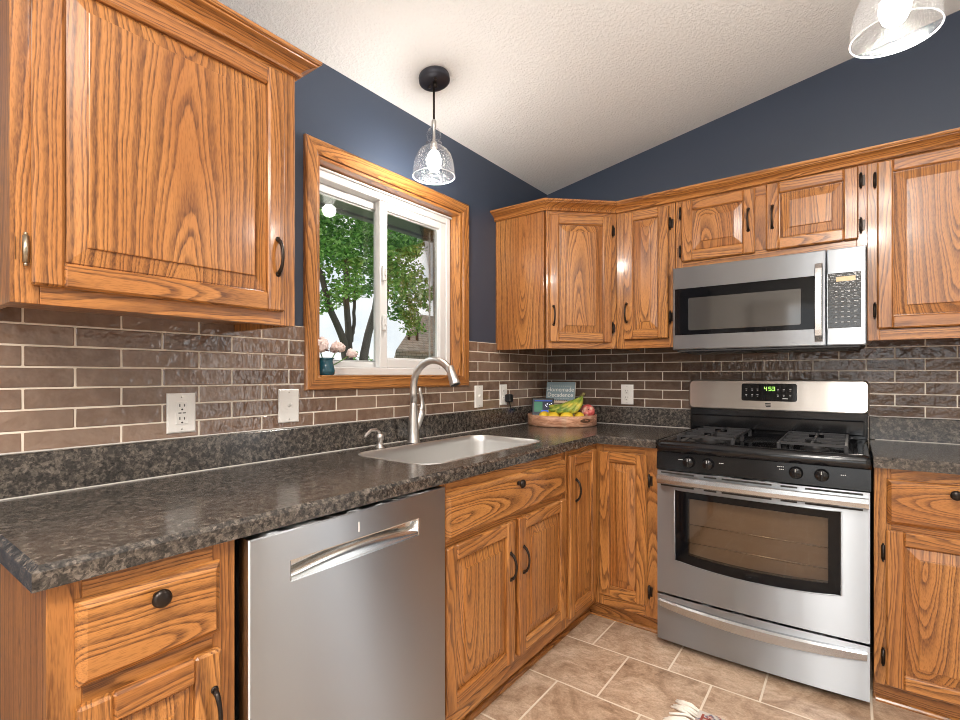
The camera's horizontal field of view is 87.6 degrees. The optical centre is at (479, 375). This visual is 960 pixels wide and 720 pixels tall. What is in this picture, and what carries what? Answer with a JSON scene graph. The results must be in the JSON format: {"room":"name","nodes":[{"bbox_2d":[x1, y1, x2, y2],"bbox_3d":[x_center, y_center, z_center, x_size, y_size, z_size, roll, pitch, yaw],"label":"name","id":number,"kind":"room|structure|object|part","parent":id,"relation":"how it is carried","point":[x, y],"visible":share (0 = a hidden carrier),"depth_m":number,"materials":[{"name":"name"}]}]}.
{"room":"kitchen","nodes":[
{"label":"kitchen","id":0,"kind":"room"},
{"bbox_2d":[0,2,547,452],"bbox_3d":[-1.255,0.007,1.153,0.159,2.600,5.800,0,0,37],"label":"wall","id":1,"kind":"structure","parent":0,"point":[68,379],"depth_m":1.69,"materials":[{"name":"blue paint"}]},
{"bbox_2d":[0,0,321,331],"bbox_3d":[-0.813,-0.527,1.310,0.380,0.773,0.669,0,0,37],"label":"upper cabinet","id":2,"kind":"object","parent":1,"relation":"attached to","point":[147,147],"visible":1,"depth_m":1.14,"materials":[{"name":"brown wood"}]},
{"bbox_3d":[-0.813,-0.889,1.310,0.380,0.050,0.669,0,0,37],"label":"crown moulding","id":3,"kind":"part","parent":2,"relation":"part of","materials":[{"name":"brown wood"}]},
{"bbox_3d":[-0.550,-0.328,1.382,0.032,0.111,0.015,0,0,37],"label":"handle","id":4,"kind":"part","parent":2,"relation":"part of","materials":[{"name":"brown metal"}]},
{"bbox_2d":[166,393,194,433],"bbox_3d":[-0.893,0.113,1.499,0.008,0.118,0.080,0,0,37],"label":"outlet","id":5,"kind":"object","parent":1,"relation":"attached to","point":[180,407],"visible":1,"depth_m":1.49,"materials":[{"name":"white plastic"}]},
{"bbox_2d":[176,401,187,424],"bbox_3d":[-0.892,0.113,1.498,0.003,0.068,0.034,0,0,37],"label":"receptacle","id":6,"kind":"object","parent":5,"relation":"attached to","point":[181,406],"depth_m":1.50,"materials":[{"name":"white plastic"}]},
{"bbox_2d":[0,307,547,452],"bbox_3d":[-0.378,0.006,2.203,0.008,0.365,2.751,0,0,37],"label":"tile backsplash","id":7,"kind":"structure","parent":1,"relation":"attached to","point":[9,333],"depth_m":1.47,"materials":[{"name":"brown tile"}]},
{"bbox_2d":[278,389,298,422],"bbox_3d":[-0.676,0.109,1.782,0.018,0.118,0.080,0,0,37],"label":"light switch","id":8,"kind":"object","parent":1,"relation":"attached to","point":[288,399],"visible":1,"depth_m":1.78,"materials":[{"name":"white plastic"}]},
{"bbox_2d":[320,194,420,238],"bbox_3d":[-1.223,-0.963,1.815,0.579,0.140,5.600,0,0,37],"label":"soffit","id":9,"kind":"structure","parent":1,"relation":"attached to","point":[393,223],"depth_m":2.84,"materials":[{"name":"grey"}]},
{"bbox_2d":[303,133,468,390],"bbox_3d":[-0.406,-0.415,2.269,0.156,0.944,0.972,0,0,37],"label":"window","id":10,"kind":"structure","parent":1,"relation":"in","point":[330,171],"depth_m":2.24,"materials":[{"name":"brown wood"}]},
{"bbox_2d":[320,357,334,374],"bbox_3d":[-0.597,-0.033,1.937,0.072,0.068,0.072,0,0,37],"label":"vase","id":11,"kind":"object","parent":10,"relation":"on","point":[326,364],"visible":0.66,"depth_m":1.91,"materials":[{"name":"teal ceramic"}]},
{"bbox_2d":[318,336,329,356],"bbox_3d":[-0.616,-0.088,1.914,0.081,0.120,0.085,0,0,-24],"label":"peony","id":12,"kind":"object","parent":11,"relation":"in","point":[323,343],"visible":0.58,"depth_m":1.90,"materials":[{"name":"pink plant"}]},
{"bbox_2d":[329,340,344,357],"bbox_3d":[-0.566,-0.083,1.976,0.072,0.111,0.070,0,0,-12],"label":"peony","id":13,"kind":"object","parent":11,"relation":"in","point":[337,346],"visible":0.99,"depth_m":1.96,"materials":[{"name":"pink plant"}]},
{"bbox_2d":[334,348,357,364],"bbox_3d":[-0.549,-0.068,1.998,0.046,0.083,0.149,0,0,37],"label":"peony","id":14,"kind":"object","parent":11,"relation":"in","point":[351,353],"visible":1,"depth_m":2.02,"materials":[{"name":"pink plant"}]},
{"bbox_3d":[-0.571,-0.405,2.142,0.028,0.743,0.387,0,0,37],"label":"sash","id":15,"kind":"part","parent":10,"relation":"part of","materials":[{"name":"white plastic"}]},
{"bbox_3d":[-0.432,-0.407,2.281,0.099,0.817,0.836,0,0,37],"label":"frame","id":16,"kind":"part","parent":10,"relation":"part of","materials":[{"name":"white plastic"}]},
{"bbox_3d":[-0.375,0.004,2.238,0.071,0.006,0.836,0,0,37],"label":"sill","id":17,"kind":"part","parent":10,"relation":"part of","materials":[{"name":"brown wood"}]},
{"bbox_3d":[-0.323,-0.405,2.406,0.034,0.743,0.444,0,0,37],"label":"sash","id":18,"kind":"part","parent":10,"relation":"part of","materials":[{"name":"white plastic"}]},
{"bbox_3d":[-0.323,-0.406,2.406,0.004,0.667,0.356,0,0,37],"label":"pane","id":19,"kind":"part","parent":10,"relation":"part of","materials":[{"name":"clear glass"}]},
{"bbox_2d":[474,385,482,407],"bbox_3d":[-0.001,0.115,2.687,0.018,0.118,0.072,0,0,37],"label":"light switch","id":20,"kind":"object","parent":1,"relation":"attached to","point":[478,390],"visible":1,"depth_m":2.68,"materials":[{"name":"white plastic"}]},
{"bbox_2d":[499,384,506,404],"bbox_3d":[0.136,0.113,2.879,0.008,0.118,0.072,0,0,37],"label":"outlet","id":21,"kind":"object","parent":1,"relation":"attached to","point":[502,388],"visible":1,"depth_m":2.87,"materials":[{"name":"white plastic"}]},
{"bbox_2d":[502,389,505,400],"bbox_3d":[0.137,0.113,2.878,0.003,0.072,0.033,0,0,37],"label":"receptacle","id":22,"kind":"object","parent":21,"relation":"attached to","point":[503,390],"depth_m":2.87,"materials":[{"name":"white plastic"}]},
{"bbox_2d":[505,394,514,408],"bbox_3d":[0.179,0.153,2.901,0.036,0.086,0.079,0,0,37],"label":"plug","id":23,"kind":"object","parent":21,"relation":"attached to","point":[508,397],"visible":1,"depth_m":2.87,"materials":[{"name":"black plastic"}]},
{"bbox_2d":[496,211,616,350],"bbox_3d":[0.500,-0.504,2.884,0.602,0.727,0.593,0,0,37],"label":"upper cabinet","id":24,"kind":"object","parent":1,"relation":"attached to","point":[556,271],"visible":1,"depth_m":2.67,"materials":[{"name":"brown wood"}]},
{"bbox_3d":[0.388,-0.313,2.614,0.015,0.111,0.032,0,0,-8],"label":"handle","id":25,"kind":"part","parent":24,"relation":"part of","materials":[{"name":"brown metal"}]},
{"bbox_3d":[0.534,-0.509,2.657,0.343,0.671,0.020,0,0,-8],"label":"door","id":26,"kind":"part","parent":24,"relation":"part of","materials":[{"name":"brown wood"}]},
{"bbox_3d":[0.541,-0.504,2.676,0.390,0.727,0.016,0,0,-8],"label":"frame","id":27,"kind":"part","parent":24,"relation":"part of","materials":[{"name":"brown wood"}]},
{"bbox_2d":[490,127,959,221],"bbox_3d":[1.018,-0.892,2.301,2.130,0.052,0.363,0,0,37],"label":"crown molding","id":28,"kind":"structure","parent":24,"relation":"attached to","point":[950,138],"depth_m":2.28,"materials":[{"name":"brown wood"}]},
{"bbox_2d":[217,0,959,194],"bbox_3d":[0.485,-1.631,-0.145,4.500,0.930,5.800,0,0,37],"label":"ceiling","id":29,"kind":"structure","parent":0,"point":[555,94],"depth_m":2.12,"materials":[{"name":"white paint"}]},
{"bbox_2d":[413,65,454,184],"bbox_3d":[-0.191,-1.033,2.071,0.175,0.427,0.175,0,0,37],"label":"pendant lamp","id":30,"kind":"object","parent":29,"relation":"hanging from","point":[435,78],"visible":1,"depth_m":2.06,"materials":[{"name":"clear glass"}]},
{"bbox_2d":[430,119,436,148],"bbox_3d":[-0.191,-0.996,2.071,0.029,0.120,0.029,0,0,37],"label":"socket","id":31,"kind":"object","parent":30,"relation":"attached to","point":[433,123],"depth_m":2.06,"materials":[{"name":"silver metal"}]},
{"bbox_3d":[-0.191,-0.888,2.071,0.062,0.091,0.062,0,0,37],"label":"bulb","id":32,"kind":"part","parent":30,"relation":"part of","materials":[{"name":"white glass"}]},
{"bbox_3d":[-0.191,-0.921,2.071,0.172,0.200,0.172,0,0,37],"label":"lamp shade","id":33,"kind":"part","parent":30,"relation":"part of","materials":[{"name":"clear glass"}]},
{"bbox_3d":[-0.191,-1.126,2.071,0.008,0.159,0.008,0,0,14],"label":"cord","id":34,"kind":"part","parent":30,"relation":"part of","materials":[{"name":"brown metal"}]},
{"bbox_2d":[848,0,945,58],"bbox_3d":[0.973,-1.154,1.175,0.175,0.713,0.175,0,0,37],"label":"pendant lamp","id":35,"kind":"object","parent":29,"relation":"hanging from","point":[891,13],"visible":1,"depth_m":1.16,"materials":[{"name":"clear glass"}]},
{"bbox_3d":[0.973,-0.867,1.175,0.062,0.091,0.062,0,0,37],"label":"bulb","id":36,"kind":"part","parent":35,"relation":"part of","materials":[{"name":"white glass"}]},
{"bbox_2d":[473,614,937,719],"bbox_3d":[0.485,1.257,-0.145,4.500,0.100,5.800,0,0,37],"label":"floor","id":37,"kind":"structure","parent":0,"point":[603,668],"depth_m":1.92,"materials":[{"name":"tile"}]},
{"bbox_2d":[0,540,233,719],"bbox_3d":[-0.817,0.769,1.076,0.654,0.876,0.300,0,0,37],"label":"base cabinet","id":38,"kind":"object","parent":37,"relation":"on","point":[154,640],"visible":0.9,"depth_m":0.89,"materials":[{"name":"brown wood"}]},
{"bbox_3d":[-0.586,0.439,0.904,0.020,0.143,0.231,0,0,37],"label":"drawer","id":39,"kind":"part","parent":38,"relation":"part of","materials":[{"name":"brown wood"}]},
{"bbox_3d":[-0.586,0.816,0.904,0.020,0.553,0.231,0,0,37],"label":"door","id":40,"kind":"part","parent":38,"relation":"part of","materials":[{"name":"brown wood"}]},
{"bbox_3d":[-0.566,0.395,0.889,0.028,0.033,0.033,0,0,37],"label":"knob","id":41,"kind":"part","parent":38,"relation":"part of","materials":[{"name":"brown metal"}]},
{"bbox_3d":[-0.508,0.662,0.970,0.032,0.111,0.015,0,0,37],"label":"handle","id":42,"kind":"part","parent":38,"relation":"part of","materials":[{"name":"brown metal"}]},
{"bbox_2d":[234,486,444,719],"bbox_3d":[-0.535,0.767,1.448,0.621,0.872,0.618,0,0,37],"label":"dishwasher","id":43,"kind":"object","parent":37,"relation":"on","point":[339,615],"visible":0.7,"depth_m":1.21,"materials":[{"name":"silver metal"}]},
{"bbox_3d":[-0.555,0.723,1.463,0.570,0.768,0.594,0,0,37],"label":"tub casing","id":44,"kind":"part","parent":43,"relation":"part of","materials":[{"name":"black"}]},
{"bbox_3d":[-0.303,0.428,1.262,0.026,0.048,0.404,0,0,37],"label":"pocket handle","id":45,"kind":"part","parent":43,"relation":"part of","materials":[{"name":"silver metal"}]},
{"bbox_2d":[438,452,565,719],"bbox_3d":[-0.100,0.769,2.037,0.654,0.876,0.841,0,0,37],"label":"base cabinet","id":46,"kind":"object","parent":37,"relation":"on","point":[505,528],"visible":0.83,"depth_m":1.78,"materials":[{"name":"brown wood"}]},
{"bbox_3d":[0.008,0.795,1.699,0.020,0.519,0.384,0,0,37],"label":"door","id":47,"kind":"part","parent":46,"relation":"part of","materials":[{"name":"brown wood"}]},
{"bbox_3d":[0.131,0.443,1.865,0.020,0.148,0.791,0,0,37],"label":"drawer","id":48,"kind":"part","parent":46,"relation":"part of","materials":[{"name":"brown wood"}]},
{"bbox_3d":[0.123,0.697,1.816,0.032,0.111,0.015,0,0,37],"label":"handle","id":49,"kind":"part","parent":46,"relation":"part of","materials":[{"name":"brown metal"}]},
{"bbox_3d":[0.154,0.402,1.855,0.028,0.033,0.033,0,0,37],"label":"knob","id":50,"kind":"part","parent":46,"relation":"part of","materials":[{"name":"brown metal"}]},
{"bbox_3d":[0.177,0.697,1.888,0.032,0.111,0.015,0,0,37],"label":"handle","id":51,"kind":"part","parent":46,"relation":"part of","materials":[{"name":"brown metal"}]},
{"bbox_3d":[0.255,0.795,2.030,0.020,0.519,0.379,0,0,37],"label":"door","id":52,"kind":"part","parent":46,"relation":"part of","materials":[{"name":"brown wood"}]},
{"bbox_2d":[463,608,657,719],"bbox_3d":[0.338,1.198,1.960,0.362,0.017,1.218,0,0,37],"label":"trim","id":53,"kind":"structure","parent":37,"relation":"on","point":[527,666],"depth_m":2.17,"materials":[{"name":"brown wood"}]},
{"bbox_2d":[552,443,658,640],"bbox_3d":[0.530,0.769,2.668,0.908,0.876,0.916,0,0,37],"label":"base cabinet","id":54,"kind":"object","parent":37,"relation":"on","point":[611,490],"visible":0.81,"depth_m":2.35,"materials":[{"name":"brown wood"}]},
{"bbox_2d":[0,405,690,592],"bbox_3d":[-0.003,0.258,1.952,0.910,0.146,2.722,0,0,37],"label":"countertop","id":55,"kind":"structure","parent":54,"relation":"on","point":[68,515],"depth_m":1.32,"materials":[{"name":"stone"}]},
{"bbox_2d":[364,428,384,448],"bbox_3d":[-0.422,0.251,1.974,0.038,0.084,0.122,0,0,28],"label":"soap dispenser","id":56,"kind":"object","parent":55,"relation":"on","point":[379,437],"visible":1,"depth_m":2.00,"materials":[{"name":"silver metal"}]},
{"bbox_2d":[407,357,459,442],"bbox_3d":[-0.186,0.107,2.124,0.284,0.371,0.097,0,0,37],"label":"faucet","id":57,"kind":"object","parent":55,"relation":"on","point":[416,416],"visible":1,"depth_m":2.16,"materials":[{"name":"silver metal"}]},
{"bbox_3d":[-0.269,0.156,2.203,0.037,0.204,0.071,0,0,37],"label":"lever","id":58,"kind":"part","parent":57,"relation":"part of","materials":[{"name":"silver metal"}]},
{"bbox_3d":[-0.199,0.020,2.109,0.256,0.196,0.030,0,0,37],"label":"spout","id":59,"kind":"part","parent":57,"relation":"part of","materials":[{"name":"silver metal"}]},
{"bbox_2d":[358,435,540,463],"bbox_3d":[-0.091,0.394,2.044,0.408,0.205,0.788,0,0,37],"label":"sink","id":60,"kind":"object","parent":55,"relation":"in","point":[462,447],"visible":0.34,"depth_m":2.26,"materials":[{"name":"silver metal"}]},
{"bbox_2d":[532,398,553,414],"bbox_3d":[0.381,0.209,3.024,0.132,0.140,0.079,0,0,7],"label":"tablet","id":61,"kind":"object","parent":55,"relation":"on","point":[539,405],"visible":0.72,"depth_m":3.01,"materials":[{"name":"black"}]},
{"bbox_2d":[528,413,596,427],"bbox_3d":[0.488,0.262,2.984,0.406,0.062,0.406,0,0,37],"label":"fruit tray","id":62,"kind":"object","parent":55,"relation":"on","point":[535,420],"visible":0.84,"depth_m":2.80,"materials":[{"name":"brown wood"}]},
{"bbox_2d":[539,411,548,415],"bbox_3d":[0.372,0.237,2.898,0.058,0.058,0.083,0,0,37],"label":"lemon","id":63,"kind":"object","parent":62,"relation":"in","point":[543,413],"visible":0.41,"depth_m":2.87,"materials":[{"name":"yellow food"}]},
{"bbox_2d":[547,412,558,415],"bbox_3d":[0.417,0.237,2.845,0.058,0.058,0.083,0,0,-41],"label":"lemon","id":64,"kind":"object","parent":62,"relation":"in","point":[550,413],"visible":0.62,"depth_m":2.83,"materials":[{"name":"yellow food"}]},
{"bbox_2d":[546,382,575,415],"bbox_3d":[0.501,0.162,3.128,0.185,0.238,0.065,0,0,27],"label":"cookbook","id":65,"kind":"object","parent":62,"relation":"in","point":[562,392],"visible":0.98,"depth_m":3.13,"materials":[{"name":"blue paper"}]},
{"bbox_2d":[560,412,572,416],"bbox_3d":[0.491,0.237,2.830,0.083,0.058,0.058,0,0,12],"label":"lemon","id":66,"kind":"object","parent":62,"relation":"in","point":[567,414],"visible":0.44,"depth_m":2.81,"materials":[{"name":"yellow food"}]},
{"bbox_2d":[548,392,584,413],"bbox_3d":[0.492,0.160,2.870,0.213,0.127,0.098,0,0,18],"label":"banana bunch","id":67,"kind":"object","parent":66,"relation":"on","point":[573,406],"visible":0.98,"depth_m":2.84,"materials":[{"name":"yellow"}]},
{"bbox_2d":[574,412,583,415],"bbox_3d":[0.565,0.237,2.852,0.058,0.058,0.083,0,0,-3],"label":"lemon","id":68,"kind":"object","parent":62,"relation":"in","point":[577,413],"visible":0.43,"depth_m":2.83,"materials":[{"name":"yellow food"}]},
{"bbox_2d":[580,404,594,415],"bbox_3d":[0.630,0.212,2.934,0.083,0.084,0.082,0,0,-28],"label":"apple","id":69,"kind":"object","parent":62,"relation":"in","point":[587,410],"visible":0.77,"depth_m":2.91,"materials":[{"name":"red food"}]},
{"bbox_3d":[0.442,0.517,2.244,0.032,0.111,0.015,0,0,37],"label":"handle","id":70,"kind":"part","parent":54,"relation":"part of","materials":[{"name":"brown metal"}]},
{"bbox_3d":[0.475,0.720,2.326,0.020,0.725,0.282,0,0,37],"label":"door","id":71,"kind":"part","parent":54,"relation":"part of","materials":[{"name":"brown wood"}]},
{"bbox_3d":[0.677,0.717,2.376,0.230,0.695,0.020,0,0,37],"label":"door","id":72,"kind":"part","parent":54,"relation":"part of","materials":[{"name":"brown wood"}]},
{"bbox_2d":[663,699,724,719],"bbox_3d":[0.800,1.196,1.324,0.771,0.020,0.773,0,0,37],"label":"rug","id":73,"kind":"object","parent":37,"relation":"on","point":[688,709],"visible":1,"depth_m":1.77,"materials":[{"name":"white fabric"}]},
{"bbox_2d":[656,380,871,701],"bbox_3d":[1.268,0.616,2.249,0.771,1.183,0.665,0,0,37],"label":"gas range","id":74,"kind":"object","parent":37,"relation":"on","point":[763,505],"visible":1,"depth_m":2.04,"materials":[{"name":"silver metal"}]},
{"bbox_3d":[0.893,0.375,2.149,0.048,0.048,0.033,0,0,37],"label":"knob","id":75,"kind":"part","parent":74,"relation":"part of","materials":[{"name":"black ceramic"}]},
{"bbox_3d":[0.954,0.375,2.103,0.048,0.048,0.033,0,0,37],"label":"knob","id":76,"kind":"part","parent":74,"relation":"part of","materials":[{"name":"black plastic"}]},
{"bbox_3d":[1.050,0.293,2.291,0.126,0.021,0.125,0,0,37],"label":"burner","id":77,"kind":"part","parent":74,"relation":"part of","materials":[{"name":"black metal"}]},
{"bbox_3d":[1.083,0.459,2.001,0.743,0.039,0.045,0,0,37],"label":"handle","id":78,"kind":"part","parent":74,"relation":"part of","materials":[{"name":"silver metal"}]},
{"bbox_3d":[1.087,1.021,2.006,0.735,0.062,0.030,0,0,37],"label":"drawer handle","id":79,"kind":"part","parent":74,"relation":"part of","materials":[{"name":"silver metal"}]},
{"bbox_3d":[1.102,0.693,2.027,0.751,0.542,0.051,0,0,37],"label":"oven door","id":80,"kind":"part","parent":74,"relation":"part of","materials":[{"name":"silver metal"}]},
{"bbox_3d":[1.103,1.073,2.027,0.751,0.199,0.049,0,0,37],"label":"drawer","id":81,"kind":"part","parent":74,"relation":"part of","materials":[{"name":"silver metal"}]},
{"bbox_3d":[1.110,0.379,2.037,0.757,0.076,0.055,0,0,37],"label":"control panel","id":82,"kind":"part","parent":74,"relation":"part of","materials":[{"name":"black"}]},
{"bbox_2d":[657,430,871,469],"bbox_3d":[1.266,0.315,2.246,0.761,0.048,0.583,0,0,37],"label":"cooktop","id":83,"kind":"object","parent":74,"relation":"in","point":[761,447],"depth_m":2.08,"materials":[{"name":"black metal"}]},
{"bbox_3d":[1.431,0.086,2.483,0.240,0.087,0.014,0,0,37],"label":"display panel","id":84,"kind":"part","parent":74,"relation":"part of","materials":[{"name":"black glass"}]},
{"bbox_3d":[1.207,0.375,1.915,0.048,0.048,0.033,0,0,37],"label":"knob","id":85,"kind":"part","parent":74,"relation":"part of","materials":[{"name":"black plastic"}]},
{"bbox_3d":[1.371,0.293,2.051,0.102,0.021,0.101,0,0,37],"label":"burner","id":86,"kind":"part","parent":74,"relation":"part of","materials":[{"name":"black metal"}]},
{"bbox_3d":[1.514,0.293,2.244,0.135,0.021,0.134,0,0,37],"label":"burner","id":87,"kind":"part","parent":74,"relation":"part of","materials":[{"name":"black metal"}]},
{"bbox_3d":[1.272,0.375,1.866,0.048,0.048,0.033,0,0,37],"label":"knob","id":88,"kind":"part","parent":74,"relation":"part of","materials":[{"name":"black plastic"}]},
{"bbox_2d":[870,453,959,718],"bbox_3d":[1.779,0.769,1.913,0.446,0.876,0.654,0,0,37],"label":"base cabinet","id":89,"kind":"object","parent":37,"relation":"on","point":[915,515],"visible":0.91,"depth_m":1.75,"materials":[{"name":"brown wood"}]},
{"bbox_2d":[869,415,959,474],"bbox_3d":[1.781,0.258,1.918,0.448,0.146,0.643,0,0,37],"label":"countertop","id":90,"kind":"structure","parent":89,"relation":"on","point":[922,444],"depth_m":2.11,"materials":[{"name":"stone"}]},
{"bbox_3d":[1.610,0.831,1.680,0.386,0.556,0.020,0,0,37],"label":"door","id":91,"kind":"part","parent":89,"relation":"part of","materials":[{"name":"brown wood"}]},
{"bbox_3d":[1.611,0.451,1.679,0.384,0.160,0.020,0,0,37],"label":"drawer","id":92,"kind":"part","parent":89,"relation":"part of","materials":[{"name":"brown wood"}]},
{"bbox_3d":[1.586,0.401,1.667,0.033,0.033,0.028,0,0,37],"label":"knob","id":93,"kind":"part","parent":89,"relation":"part of","materials":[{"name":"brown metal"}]},
{"bbox_2d":[875,694,959,719],"bbox_3d":[1.648,1.198,1.733,0.440,0.017,0.014,0,0,37],"label":"trim","id":94,"kind":"structure","parent":37,"relation":"on","point":[906,706],"depth_m":1.80,"materials":[{"name":"brown wood"}]},
{"bbox_2d":[547,10,959,636],"bbox_3d":[2.232,-0.359,2.071,4.350,3.333,0.159,0,0,37],"label":"wall","id":95,"kind":"structure","parent":0,"point":[855,103],"depth_m":2.44,"materials":[{"name":"blue paint"}]},
{"bbox_2d":[621,384,632,404],"bbox_3d":[0.875,0.115,2.980,0.075,0.118,0.008,0,0,37],"label":"outlet","id":96,"kind":"object","parent":95,"relation":"attached to","point":[626,390],"visible":1,"depth_m":2.98,"materials":[{"name":"white plastic"}]},
{"bbox_2d":[624,388,629,399],"bbox_3d":[0.874,0.115,2.978,0.033,0.072,0.003,0,0,37],"label":"receptacle","id":97,"kind":"object","parent":96,"relation":"attached to","point":[626,390],"depth_m":2.98,"materials":[{"name":"white plastic"}]},
{"bbox_2d":[617,203,675,350],"bbox_3d":[0.940,-0.504,2.714,0.305,0.727,0.374,0,0,37],"label":"upper cabinet","id":98,"kind":"object","parent":95,"relation":"attached to","point":[646,238],"visible":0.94,"depth_m":2.58,"materials":[{"name":"brown wood"}]},
{"bbox_3d":[0.764,-0.328,2.631,0.015,0.111,0.032,0,0,37],"label":"handle","id":99,"kind":"part","parent":98,"relation":"part of","materials":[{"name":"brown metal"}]},
{"bbox_3d":[0.857,-0.521,2.591,0.229,0.669,0.020,0,0,37],"label":"door","id":100,"kind":"part","parent":98,"relation":"part of","materials":[{"name":"brown wood"}]},
{"bbox_2d":[548,338,959,446],"bbox_3d":[1.299,0.085,2.670,2.121,0.523,0.002,0,0,37],"label":"tile backsplash","id":101,"kind":"structure","parent":95,"relation":"attached to","point":[619,362],"depth_m":2.50,"materials":[{"name":"brown tile"}]},
{"bbox_2d":[676,164,866,267],"bbox_3d":[1.368,-0.697,2.394,0.759,0.342,0.374,0,0,37],"label":"upper cabinet","id":102,"kind":"object","parent":95,"relation":"attached to","point":[826,211],"visible":0.95,"depth_m":2.23,"materials":[{"name":"brown wood"}]},
{"bbox_3d":[1.129,-0.709,2.387,0.323,0.297,0.020,0,0,37],"label":"door","id":103,"kind":"part","parent":102,"relation":"part of","materials":[{"name":"brown wood"}]},
{"bbox_3d":[1.223,-0.713,2.289,0.015,0.111,0.032,0,0,37],"label":"handle","id":104,"kind":"part","parent":102,"relation":"part of","materials":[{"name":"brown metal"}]},
{"bbox_2d":[673,245,865,354],"bbox_3d":[1.345,-0.314,2.361,0.750,0.414,0.431,0,0,37],"label":"microwave","id":105,"kind":"object","parent":102,"relation":"attached to","point":[815,301],"visible":1,"depth_m":2.19,"materials":[{"name":"brushed stainless steel"},{"name":"black glass"},{"name":"black plastic"}]},
{"bbox_3d":[1.180,-0.305,2.271,0.572,0.224,0.001,0,0,37],"label":"door glass","id":106,"kind":"part","parent":105,"relation":"part of","materials":[{"name":"black glass"}]},
{"bbox_3d":[1.403,-0.303,2.076,0.028,0.325,0.043,0,0,37],"label":"handle","id":107,"kind":"part","parent":105,"relation":"part of","materials":[{"name":"silver metal"}]},
{"bbox_3d":[1.369,-0.322,2.393,0.748,0.398,0.350,0,0,37],"label":"casing","id":108,"kind":"part","parent":105,"relation":"part of","materials":[{"name":"grey metal"}]},
{"bbox_3d":[1.501,-0.322,2.052,0.131,0.397,0.035,0,0,37],"label":"control panel","id":109,"kind":"part","parent":105,"relation":"part of","materials":[{"name":"silver metal"}]},
{"bbox_3d":[1.300,-0.708,2.231,0.015,0.111,0.032,0,0,37],"label":"handle","id":110,"kind":"part","parent":102,"relation":"part of","materials":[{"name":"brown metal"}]},
{"bbox_3d":[1.427,-0.712,2.165,0.333,0.299,0.020,0,0,37],"label":"door","id":111,"kind":"part","parent":102,"relation":"part of","materials":[{"name":"brown wood"}]},
{"bbox_2d":[866,146,959,344],"bbox_3d":[1.857,-0.504,2.029,0.460,0.727,0.374,0,0,37],"label":"upper cabinet","id":112,"kind":"object","parent":95,"relation":"attached to","point":[913,252],"visible":1,"depth_m":1.95,"materials":[{"name":"brown wood"}]},
{"label":"outside","id":113,"kind":"structure","parent":0,"visible":0},
{"bbox_3d":[-8.234,2.007,25.382,39.700,0.200,65.000,0,0,37],"label":"ground","id":114,"kind":"structure","parent":113,"visible":0},
{"bbox_2d":[320,208,421,360],"bbox_3d":[-2.790,-1.265,10.614,2.439,6.370,2.715,0,0,37],"label":"tree","id":115,"kind":"object","parent":114,"relation":"on","point":[342,254],"visible":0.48,"depth_m":10.47,"materials":[{"name":"green plant"}]},
{"bbox_2d":[352,224,431,360],"bbox_3d":[-2.099,-1.276,13.294,2.325,6.377,2.315,0,0,37],"label":"tree","id":116,"kind":"object","parent":114,"relation":"on","point":[410,280],"visible":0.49,"depth_m":13.19,"materials":[{"name":"green plant"}]},
{"bbox_2d":[394,314,432,358],"bbox_3d":[-4.190,-0.693,25.703,6.800,5.200,6.850,0,0,37],"label":"house","id":117,"kind":"structure","parent":114,"relation":"on","point":[414,347],"depth_m":22.73,"materials":[{"name":"brown"}]}
]}

